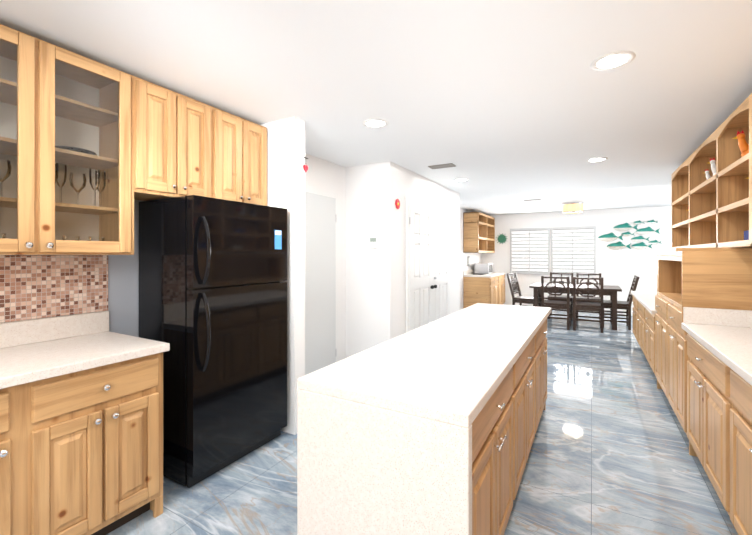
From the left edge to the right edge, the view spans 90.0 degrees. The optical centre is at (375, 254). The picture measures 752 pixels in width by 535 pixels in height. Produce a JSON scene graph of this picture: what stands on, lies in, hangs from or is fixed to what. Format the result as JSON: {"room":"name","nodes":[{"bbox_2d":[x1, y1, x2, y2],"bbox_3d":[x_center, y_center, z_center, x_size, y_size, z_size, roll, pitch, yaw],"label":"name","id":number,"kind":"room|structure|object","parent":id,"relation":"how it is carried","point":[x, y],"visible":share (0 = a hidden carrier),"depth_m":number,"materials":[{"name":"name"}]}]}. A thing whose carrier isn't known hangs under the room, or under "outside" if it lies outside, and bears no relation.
{"room":"kitchen","nodes":[
{"label":"kitchen","id":0,"kind":"room"},
{"bbox_2d":[5,153,481,360],"bbox_3d":[-0.270,0.160,4.855,0.120,2.440,12.640,0,0,30],"label":"wall","id":1,"kind":"structure","parent":0,"point":[321,174],"depth_m":4.47,"materials":[{"name":"white paint"}]},
{"bbox_2d":[0,311,108,346],"bbox_3d":[-2.221,0.408,1.312,0.020,0.124,2.312,0,0,30],"label":"backsplash","id":2,"kind":"structure","parent":1,"relation":"attached to","point":[12,334],"depth_m":2.07,"materials":[{"name":"white stone"}]},
{"bbox_2d":[108,200,141,336],"bbox_3d":[-1.407,0.511,2.753,0.002,1.738,0.994,0,0,30],"label":"paint","id":3,"kind":"object","parent":1,"relation":"attached to","point":[123,290],"depth_m":2.41,"materials":[{"name":"grey paint"}]},
{"bbox_2d":[96,72,266,205],"bbox_3d":[-1.265,-0.690,2.650,0.347,0.660,1.025,0,0,30],"label":"upper cabinet","id":4,"kind":"object","parent":1,"relation":"attached to","point":[154,142],"depth_m":2.31,"materials":[{"name":"beige wood"}]},
{"bbox_2d":[305,186,337,374],"bbox_3d":[-0.644,0.333,3.997,0.080,2.095,0.890,0,0,30],"label":"closet door","id":5,"kind":"structure","parent":1,"relation":"in","point":[321,278],"depth_m":4.10,"materials":[{"name":"white paint"}]},
{"bbox_2d":[463,271,474,274],"bbox_3d":[2.454,0.420,9.450,0.020,0.100,1.712,0,0,30],"label":"backsplash","id":6,"kind":"structure","parent":1,"relation":"attached to","point":[464,272],"depth_m":8.94,"materials":[{"name":"white stone"}]},
{"bbox_2d":[463,212,494,252],"bbox_3d":[2.598,-0.515,9.376,0.342,0.930,1.697,0,0,30],"label":"wall shelf","id":7,"kind":"object","parent":1,"relation":"attached to","point":[478,232],"visible":1,"depth_m":8.72,"materials":[{"name":"brown wood"}]},
{"bbox_2d":[260,116,304,434],"bbox_3d":[-0.861,0.160,3.084,0.620,2.440,0.120,0,0,30],"label":"wall","id":8,"kind":"structure","parent":0,"point":[285,163],"depth_m":2.92,"materials":[{"name":"white paint"}]},
{"bbox_2d":[303,157,307,172],"bbox_3d":[-0.555,-0.715,2.971,0.015,0.130,0.054,0,0,30],"label":"art","id":9,"kind":"object","parent":8,"relation":"attached to","point":[305,167],"visible":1,"depth_m":2.96,"materials":[{"name":"red plastic"}]},
{"bbox_2d":[0,0,751,214],"bbox_3d":[2.123,-1.100,3.480,5.700,0.080,12.700,0,0,30],"label":"ceiling","id":10,"kind":"structure","parent":0,"point":[507,106],"depth_m":2.22,"materials":[{"name":"white paint"}]},
{"bbox_2d":[363,119,387,127],"bbox_3d":[-0.004,-1.056,3.030,0.210,0.005,0.210,0,0,30],"label":"recessed light","id":11,"kind":"object","parent":10,"relation":"in","point":[375,123],"visible":1,"depth_m":3.02,"materials":[{"name":"white"}]},
{"bbox_2d":[428,163,455,168],"bbox_3d":[0.788,-1.055,4.489,0.300,0.007,0.160,0,0,30],"label":"ceiling vent","id":12,"kind":"object","parent":10,"relation":"in","point":[442,166],"visible":0.93,"depth_m":4.48,"materials":[{"name":"grey metal"}]},
{"bbox_2d":[454,178,468,180],"bbox_3d":[1.203,-1.056,5.311,0.210,0.005,0.210,0,0,30],"label":"recessed light","id":13,"kind":"object","parent":10,"relation":"in","point":[462,179],"visible":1,"depth_m":5.28,"materials":[{"name":"white"}]},
{"bbox_2d":[562,202,583,213],"bbox_3d":[4.050,-0.960,7.736,0.400,0.199,0.400,0,0,30],"label":"ceiling light","id":14,"kind":"object","parent":10,"relation":"hanging from","point":[572,207],"visible":1,"depth_m":7.59,"materials":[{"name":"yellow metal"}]},
{"bbox_2d":[586,157,607,161],"bbox_3d":[2.459,-1.056,4.186,0.210,0.005,0.210,0,0,30],"label":"recessed light","id":15,"kind":"object","parent":10,"relation":"in","point":[598,159],"visible":1,"depth_m":4.17,"materials":[{"name":"white"}]},
{"bbox_2d":[590,51,635,70],"bbox_3d":[1.292,-1.056,2.054,0.210,0.005,0.210,0,0,30],"label":"recessed light","id":16,"kind":"object","parent":10,"relation":"in","point":[612,60],"visible":1,"depth_m":2.04,"materials":[{"name":"white"}]},
{"bbox_2d":[346,161,459,357],"bbox_3d":[0.539,0.160,5.532,0.610,2.440,2.580,0,0,30],"label":"wall block","id":17,"kind":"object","parent":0,"point":[375,296],"visible":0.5,"depth_m":4.45,"materials":[{"name":"white paint"}]},
{"bbox_2d":[369,236,377,247],"bbox_3d":[-0.028,-0.145,4.354,0.110,0.130,0.024,0,0,30],"label":"switch","id":18,"kind":"object","parent":17,"relation":"attached to","point":[373,242],"visible":0.98,"depth_m":4.34,"materials":[{"name":"white plastic"}]},
{"bbox_2d":[395,199,399,208],"bbox_3d":[0.258,-0.595,4.406,0.019,0.126,0.123,0,0,30],"label":"art","id":19,"kind":"object","parent":17,"relation":"attached to","point":[397,203],"visible":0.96,"depth_m":4.39,"materials":[{"name":"red ceramic"}]},
{"bbox_2d":[406,196,449,332],"bbox_3d":[0.798,0.333,5.279,0.084,2.095,1.610,0,0,30],"label":"double pantry door","id":20,"kind":"structure","parent":17,"relation":"attached to","point":[427,263],"depth_m":5.10,"materials":[{"name":"white paint"}]},
{"bbox_2d":[107,310,737,534],"bbox_3d":[2.123,1.410,3.480,5.700,0.060,12.700,0,0,30],"label":"floor","id":21,"kind":"structure","parent":0,"point":[609,453],"depth_m":2.36,"materials":[{"name":"stone"}]},
{"bbox_2d":[0,383,27,534],"bbox_3d":[-1.792,0.945,1.451,0.627,0.870,0.460,0,0,30],"label":"base cabinet","id":22,"kind":"object","parent":21,"relation":"on","point":[14,401],"depth_m":1.49,"materials":[{"name":"brown wood"}]},
{"bbox_2d":[28,351,165,534],"bbox_3d":[-1.533,0.945,1.901,0.627,0.870,0.580,0,0,30],"label":"base cabinet","id":23,"kind":"object","parent":21,"relation":"on","point":[81,423],"depth_m":1.72,"materials":[{"name":"brown wood"}]},
{"bbox_2d":[0,331,169,390],"bbox_3d":[-1.950,0.490,1.156,0.647,0.040,2.312,0,0,30],"label":"countertop","id":24,"kind":"structure","parent":23,"relation":"on","point":[53,358],"depth_m":1.79,"materials":[{"name":"white stone"}]},
{"bbox_2d":[139,195,286,487],"bbox_3d":[-1.077,0.518,2.625,0.644,1.725,0.770,0,0,30],"label":"fridge","id":25,"kind":"object","parent":21,"relation":"on","point":[212,297],"visible":0.98,"depth_m":2.35,"materials":[{"name":"black metal"}]},
{"bbox_2d":[297,303,550,534],"bbox_3d":[0.629,0.925,2.386,0.671,0.910,2.585,0,0,30],"label":"kitchen island","id":26,"kind":"object","parent":21,"relation":"on","point":[429,428],"visible":1,"depth_m":1.36,"materials":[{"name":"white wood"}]},
{"bbox_2d":[463,275,498,308],"bbox_3d":[2.505,0.945,8.940,0.617,0.870,0.849,0,0,30],"label":"base cabinet","id":27,"kind":"object","parent":21,"relation":"on","point":[483,283],"depth_m":8.61,"materials":[{"name":"brown wood"}]},
{"bbox_2d":[467,272,505,278],"bbox_3d":[2.717,0.490,9.298,0.628,0.040,1.712,0,0,30],"label":"countertop","id":28,"kind":"structure","parent":27,"relation":"on","point":[496,273],"depth_m":8.58,"materials":[{"name":"white stone"}]},
{"bbox_2d":[475,263,494,274],"bbox_3d":[2.684,0.337,9.328,0.346,0.255,0.500,0,0,30],"label":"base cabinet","id":29,"kind":"object","parent":28,"relation":"on","point":[480,268],"depth_m":9.10,"materials":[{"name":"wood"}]},
{"bbox_2d":[499,275,504,304],"bbox_3d":[2.928,0.945,9.676,0.617,0.870,0.848,0,0,30],"label":"base cabinet","id":30,"kind":"object","parent":21,"relation":"on","point":[501,277],"depth_m":9.53,"materials":[{"name":"brown wood"}]},
{"bbox_2d":[507,273,541,306],"bbox_3d":[3.167,0.887,8.024,0.600,0.985,0.480,0,0,40],"label":"end chair","id":31,"kind":"object","parent":21,"relation":"on","point":[520,299],"visible":0.58,"depth_m":8.01,"materials":[{"name":"brown wood"}]},
{"bbox_2d":[541,276,570,329],"bbox_3d":[3.439,0.888,7.175,0.480,0.983,0.542,0,0,30],"label":"chair","id":32,"kind":"object","parent":21,"relation":"on","point":[554,304],"visible":0.92,"depth_m":6.99,"materials":[{"name":"brown wood"}]},
{"bbox_2d":[548,272,572,319],"bbox_3d":[4.043,0.888,8.225,0.480,0.983,0.542,0,0,30],"label":"chair","id":33,"kind":"object","parent":21,"relation":"on","point":[562,296],"visible":0.52,"depth_m":8.14,"materials":[{"name":"brown wood"}]},
{"bbox_2d":[529,283,621,329],"bbox_3d":[3.976,1.002,7.547,1.560,0.755,0.900,0,0,30],"label":"dining table","id":34,"kind":"object","parent":21,"relation":"on","point":[610,291],"visible":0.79,"depth_m":7.19,"materials":[{"name":"brown wood"}]},
{"bbox_2d":[576,273,600,322],"bbox_3d":[4.502,0.888,7.961,0.480,0.983,0.542,0,0,30],"label":"chair","id":35,"kind":"object","parent":21,"relation":"on","point":[582,297],"visible":0.35,"depth_m":7.95,"materials":[{"name":"brown wood"}]},
{"bbox_2d":[573,277,603,332],"bbox_3d":[3.898,0.889,6.911,0.480,0.983,0.542,0,0,30],"label":"chair","id":36,"kind":"object","parent":21,"relation":"on","point":[588,306],"visible":1,"depth_m":6.76,"materials":[{"name":"brown wood"}]},
{"bbox_2d":[603,275,638,329],"bbox_3d":[4.635,0.887,7.169,0.600,0.985,0.480,0,0,30],"label":"end chair","id":37,"kind":"object","parent":21,"relation":"on","point":[626,305],"visible":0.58,"depth_m":7.05,"materials":[{"name":"brown wood"}]},
{"bbox_2d":[632,295,634,335],"bbox_3d":[4.166,1.000,5.529,0.592,0.760,0.812,0,0,30],"label":"base cabinet","id":38,"kind":"object","parent":21,"relation":"on","point":[633,311],"depth_m":5.77,"materials":[{"name":"brown wood"}]},
{"bbox_2d":[635,299,642,350],"bbox_3d":[3.761,1.000,4.825,0.592,0.760,0.812,0,0,30],"label":"base cabinet","id":39,"kind":"object","parent":21,"relation":"on","point":[638,306],"depth_m":5.14,"materials":[{"name":"brown wood"}]},
{"bbox_2d":[643,307,654,373],"bbox_3d":[3.357,1.000,4.121,0.592,0.760,0.812,0,0,30],"label":"base cabinet","id":40,"kind":"object","parent":21,"relation":"on","point":[644,311],"depth_m":4.24,"materials":[{"name":"brown wood"}]},
{"bbox_2d":[631,291,656,312],"bbox_3d":[3.753,0.600,4.835,0.617,0.040,2.446,0,0,30],"label":"countertop","id":41,"kind":"structure","parent":40,"relation":"on","point":[647,298],"depth_m":4.98,"materials":[{"name":"white stone"}]},
{"bbox_2d":[654,247,751,456],"bbox_3d":[2.750,0.666,3.120,0.647,1.428,1.515,0,0,30],"label":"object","id":42,"kind":"object","parent":21,"relation":"on","point":[717,278],"visible":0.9,"depth_m":2.63,"materials":[{"name":"brown wood"}]},
{"bbox_2d":[687,335,720,500],"bbox_3d":[2.166,0.945,2.048,0.592,0.869,0.920,0,0,30],"label":"base cabinet","id":43,"kind":"object","parent":21,"relation":"on","point":[719,391],"depth_m":2.15,"materials":[{"name":"brown wood"}]},
{"bbox_2d":[721,363,751,534],"bbox_3d":[1.707,0.945,1.250,0.592,0.869,0.920,0,0,30],"label":"base cabinet","id":44,"kind":"object","parent":21,"relation":"on","point":[736,395],"depth_m":1.69,"materials":[{"name":"brown wood"}]},
{"bbox_2d":[681,323,751,386],"bbox_3d":[1.278,0.490,0.528,0.617,0.041,4.440,0,0,30],"label":"countertop","id":45,"kind":"structure","parent":44,"relation":"on","point":[732,345],"depth_m":2.01,"materials":[{"name":"white stone"}]},
{"bbox_2d":[482,206,677,311],"bbox_3d":[5.242,0.160,8.907,5.400,2.440,0.120,0,0,30],"label":"wall","id":46,"kind":"structure","parent":0,"point":[620,268],"depth_m":8.74,"materials":[{"name":"white paint"}]},
{"bbox_2d":[496,233,507,243],"bbox_3d":[3.325,-0.420,9.921,0.325,0.328,0.020,0,0,30],"label":"art","id":47,"kind":"object","parent":46,"relation":"attached to","point":[501,238],"visible":1,"depth_m":9.91,"materials":[{"name":"green"}]},
{"bbox_2d":[510,228,549,274],"bbox_3d":[3.904,-0.090,9.570,0.950,1.170,0.060,0,0,30],"label":"window","id":48,"kind":"structure","parent":46,"relation":"in","point":[529,250],"depth_m":9.55,"materials":[{"name":"grey"}]},
{"bbox_2d":[503,304,632,315],"bbox_3d":[5.208,1.335,8.849,5.398,0.090,0.013,0,0,30],"label":"baseboard","id":49,"kind":"structure","parent":46,"relation":"attached to","point":[579,310],"depth_m":8.74,"materials":[{"name":"white"}]},
{"bbox_2d":[551,226,595,275],"bbox_3d":[4.754,-0.090,9.082,0.970,1.170,0.060,0,0,30],"label":"window","id":50,"kind":"structure","parent":46,"relation":"in","point":[573,250],"depth_m":9.07,"materials":[{"name":"grey"}]},
{"bbox_2d":[598,232,622,240],"bbox_3d":[5.429,-0.416,8.705,0.500,0.207,0.026,0,0,30],"label":"art","id":51,"kind":"object","parent":46,"relation":"attached to","point":[611,236],"visible":0.98,"depth_m":8.71,"materials":[{"name":"teal"}]},
{"bbox_2d":[606,241,630,249],"bbox_3d":[5.566,-0.211,8.627,0.480,0.199,0.026,0,0,30],"label":"art","id":52,"kind":"object","parent":46,"relation":"attached to","point":[617,245],"visible":1,"depth_m":8.63,"materials":[{"name":"teal"}]},
{"bbox_2d":[613,223,637,230],"bbox_3d":[5.679,-0.633,8.562,0.480,0.199,0.026,0,0,30],"label":"art","id":53,"kind":"object","parent":46,"relation":"attached to","point":[624,227],"visible":0.96,"depth_m":8.57,"materials":[{"name":"teal"}]},
{"bbox_2d":[621,231,634,235],"bbox_3d":[5.719,-0.472,8.539,0.270,0.112,0.026,0,0,30],"label":"art","id":54,"kind":"object","parent":46,"relation":"attached to","point":[628,233],"visible":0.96,"depth_m":8.54,"materials":[{"name":"teal"}]},
{"bbox_2d":[630,236,648,241],"bbox_3d":[5.916,-0.359,8.425,0.360,0.149,0.026,0,0,30],"label":"art","id":55,"kind":"object","parent":46,"relation":"attached to","point":[638,239],"visible":0.92,"depth_m":8.43,"materials":[{"name":"teal"}]},
{"bbox_2d":[631,242,652,248],"bbox_3d":[5.940,-0.203,8.412,0.400,0.166,0.026,0,0,30],"label":"art","id":56,"kind":"object","parent":46,"relation":"attached to","point":[641,245],"visible":1,"depth_m":8.42,"materials":[{"name":"teal"}]},
{"bbox_2d":[636,227,659,234],"bbox_3d":[6.037,-0.536,8.356,0.450,0.187,0.026,0,0,30],"label":"art","id":57,"kind":"object","parent":46,"relation":"attached to","point":[646,231],"visible":0.96,"depth_m":8.37,"materials":[{"name":"teal"}]},
{"bbox_2d":[648,240,659,244],"bbox_3d":[6.153,-0.278,8.289,0.250,0.104,0.026,0,0,30],"label":"art","id":58,"kind":"object","parent":46,"relation":"attached to","point":[654,242],"visible":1,"depth_m":8.29,"materials":[{"name":"teal"}]},
{"bbox_2d":[683,307,751,326],"bbox_3d":[2.375,0.415,2.447,0.587,0.110,0.020,0,0,30],"label":"backsplash","id":59,"kind":"structure","parent":0,"relation":"attached to","point":[723,317],"depth_m":2.49,"materials":[{"name":"white stone"}]},
{"bbox_3d":[3.078,0.160,1.259,1.770,2.440,9.500,0,0,30],"label":"wall","id":60,"kind":"structure","parent":0,"visible":0},
{"bbox_2d":[744,93,751,246],"bbox_3d":[2.276,-0.505,1.994,0.347,0.910,0.424,0,0,30],"label":"upper cabinet","id":61,"kind":"object","parent":60,"relation":"attached to","point":[748,102],"depth_m":2.34,"materials":[{"name":"brown wood"}]}
]}

